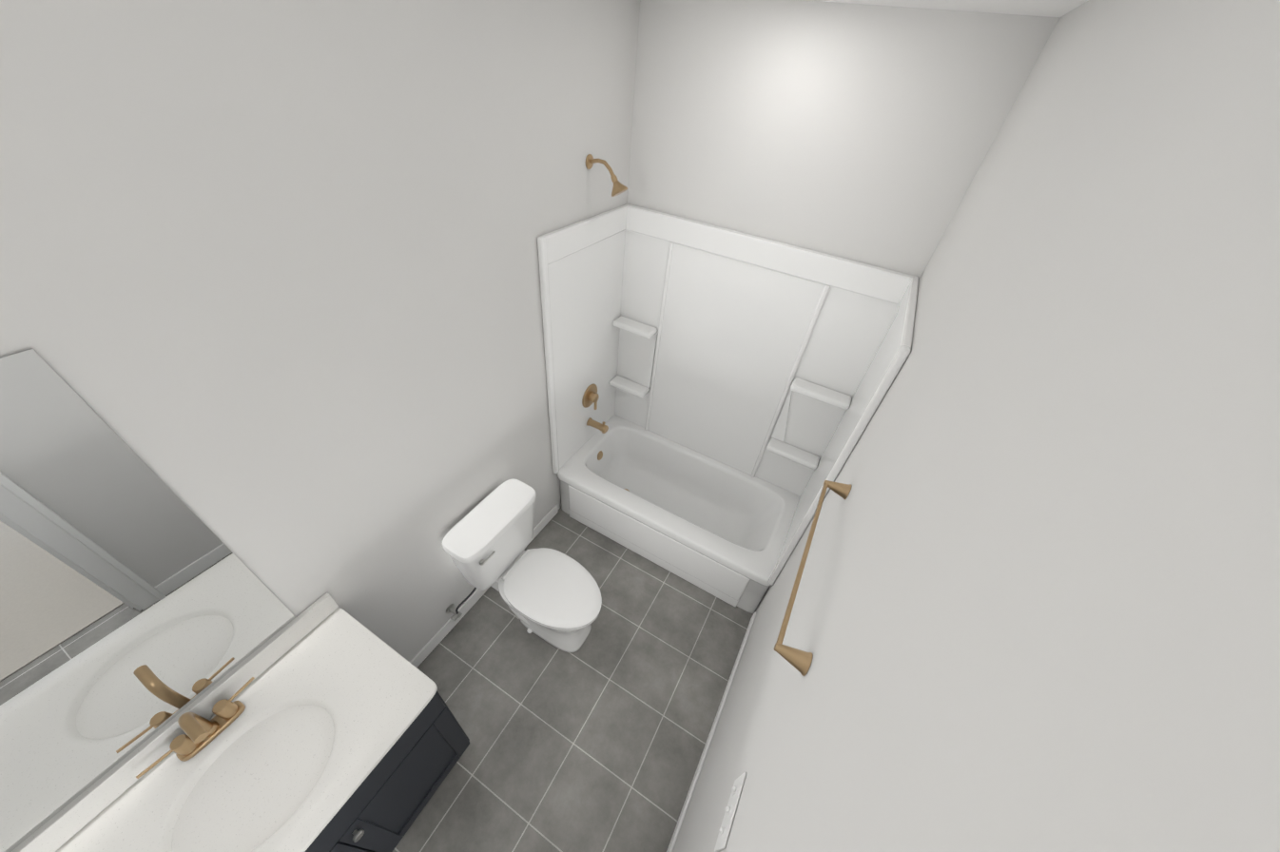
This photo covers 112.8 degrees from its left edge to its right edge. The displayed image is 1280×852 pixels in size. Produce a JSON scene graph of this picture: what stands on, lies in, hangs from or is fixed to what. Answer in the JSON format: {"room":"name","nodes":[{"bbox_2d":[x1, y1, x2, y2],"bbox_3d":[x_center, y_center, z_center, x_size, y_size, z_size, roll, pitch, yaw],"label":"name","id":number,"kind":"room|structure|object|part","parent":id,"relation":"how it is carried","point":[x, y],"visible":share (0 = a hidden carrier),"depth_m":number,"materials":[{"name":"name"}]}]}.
{"room":"bathroom","nodes":[
{"label":"bathroom","id":0,"kind":"room"},
{"bbox_2d":[0,0,639,661],"bbox_3d":[-1.017,0.094,1.582,0.120,2.800,3.712,24,44,18],"label":"wall","id":1,"kind":"structure","parent":0,"point":[270,304],"depth_m":1.17,"materials":[{"name":"paint"}]},
{"bbox_2d":[0,348,295,851],"bbox_3d":[-1.422,0.544,0.806,0.005,1.102,1.012,24,44,18],"label":"mirror","id":2,"kind":"object","parent":1,"relation":"attached to","point":[141,603],"visible":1,"depth_m":1.02,"materials":[{"name":"clear glass"}]},
{"bbox_2d":[409,504,558,667],"bbox_3d":[-0.930,0.962,2.661,0.013,0.095,1.332,24,44,18],"label":"baseboard","id":3,"kind":"structure","parent":1,"relation":"attached to","point":[430,646],"depth_m":2.47,"materials":[{"name":"paint"}]},
{"bbox_2d":[585,154,627,196],"bbox_3d":[-0.148,-1.146,1.959,0.206,0.150,0.084,24,44,18],"label":"shower head","id":4,"kind":"object","parent":1,"relation":"attached to","point":[618,187],"visible":1,"depth_m":1.94},
{"bbox_2d":[392,506,756,851],"bbox_3d":[1.601,2.382,1.544,6.440,0.100,3.712,24,44,18],"label":"floor","id":5,"kind":"structure","parent":0,"point":[596,742],"depth_m":2.22,"materials":[{"name":"tile"}]},
{"bbox_2d":[305,690,469,851],"bbox_3d":[-1.274,1.476,1.448,0.568,0.866,1.219,24,44,18],"label":"bathroom vanity","id":6,"kind":"object","parent":5,"relation":"on","point":[382,807],"visible":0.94,"depth_m":1.54,"materials":[{"name":"paint"}]},
{"bbox_2d":[11,592,437,851],"bbox_3d":[-1.239,1.147,1.161,0.558,0.230,1.228,24,44,18],"label":"countertop","id":7,"kind":"structure","parent":6,"relation":"on","point":[333,698],"depth_m":1.30,"materials":[{"name":"stone"}]},
{"bbox_2d":[135,677,254,778],"bbox_3d":[-1.296,0.903,1.263,0.140,0.183,0.297,24,44,18],"label":"faucet","id":8,"kind":"object","parent":7,"relation":"on","point":[201,734],"visible":1,"depth_m":1.28,"materials":[{"name":"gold metal"}]},
{"bbox_3d":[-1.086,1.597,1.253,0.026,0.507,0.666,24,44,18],"label":"knob","id":9,"kind":"part","parent":6,"relation":"part of","materials":[{"name":"silver metal"}]},
{"bbox_2d":[441,478,601,652],"bbox_3d":[-0.578,0.864,2.296,0.779,0.787,0.596,24,44,18],"label":"toilet","id":10,"kind":"object","parent":5,"relation":"on","point":[552,597],"visible":1,"depth_m":2.23,"materials":[{"name":"ceramic"}]},
{"bbox_3d":[-0.766,0.595,2.277,0.222,0.394,0.512,24,44,18],"label":"tank","id":11,"kind":"part","parent":10,"relation":"part of","materials":[{"name":"ceramic"}]},
{"bbox_3d":[-0.456,0.866,2.273,0.550,0.036,0.386,24,44,18],"label":"lid","id":12,"kind":"part","parent":10,"relation":"part of","materials":[{"name":"ceramic"}]},
{"bbox_2d":[557,414,799,613],"bbox_3d":[0.250,0.551,3.026,1.521,0.440,0.760,24,44,18],"label":"bathtub","id":13,"kind":"object","parent":5,"relation":"on","point":[719,530],"visible":0.88,"depth_m":2.93,"materials":[{"name":"plastic"}]},
{"bbox_2d":[627,0,1059,277],"bbox_3d":[0.623,-0.548,2.532,1.644,2.800,0.120,24,44,18],"label":"wall","id":14,"kind":"structure","parent":0,"point":[863,133],"depth_m":1.78,"materials":[{"name":"paint"}]},
{"bbox_2d":[537,203,919,585],"bbox_3d":[0.333,-0.176,2.373,1.522,1.518,0.783,24,44,18],"label":"shower surround","id":15,"kind":"object","parent":14,"relation":"attached to","point":[777,363],"visible":1,"depth_m":2.41,"materials":[{"name":"plastic"}]},
{"bbox_2d":[581,384,599,409],"bbox_3d":[-0.312,-0.188,2.839,0.057,0.180,0.170,24,44,18],"label":"shower valve","id":16,"kind":"object","parent":15,"relation":"attached to","point":[591,396],"visible":1,"depth_m":2.81,"materials":[{"name":"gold metal"}]},
{"bbox_2d":[586,417,608,433],"bbox_3d":[-0.293,-0.009,2.967,0.147,0.086,0.060,24,44,18],"label":"tub spout","id":17,"kind":"object","parent":15,"relation":"attached to","point":[603,428],"visible":1,"depth_m":2.95,"materials":[{"name":"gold metal"}]},
{"bbox_2d":[807,0,1088,17],"bbox_3d":[1.860,0.216,-0.367,6.440,0.100,3.712,24,44,18],"label":"ceiling","id":18,"kind":"structure","parent":0,"point":[1049,8],"depth_m":1.32,"materials":[{"name":"paint"}]},
{"bbox_2d":[672,0,1279,851],"bbox_3d":[0.412,0.721,1.065,0.120,2.800,3.472,24,44,18],"label":"wall","id":19,"kind":"structure","parent":0,"point":[1036,603],"depth_m":0.42,"materials":[{"name":"paint"}]},
{"bbox_2d":[666,612,756,851],"bbox_3d":[0.292,1.639,2.060,0.013,0.095,1.704,24,44,18],"label":"baseboard","id":20,"kind":"structure","parent":19,"relation":"attached to","point":[677,828],"depth_m":2.10,"materials":[{"name":"paint"}]},
{"bbox_2d":[714,772,746,851],"bbox_3d":[0.227,0.984,1.090,0.015,0.114,0.163,24,44,18],"label":"light switch","id":21,"kind":"object","parent":19,"relation":"attached to","point":[727,819],"visible":0.98,"depth_m":1.07,"materials":[{"name":"plastic"}]},
{"bbox_2d":[773,480,851,676],"bbox_3d":[0.501,0.369,1.203,0.079,0.054,0.664,24,44,18],"label":"towel rail","id":22,"kind":"object","parent":19,"relation":"attached to","point":[799,660],"visible":1,"depth_m":1.09,"materials":[{"name":"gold metal"}]}
]}

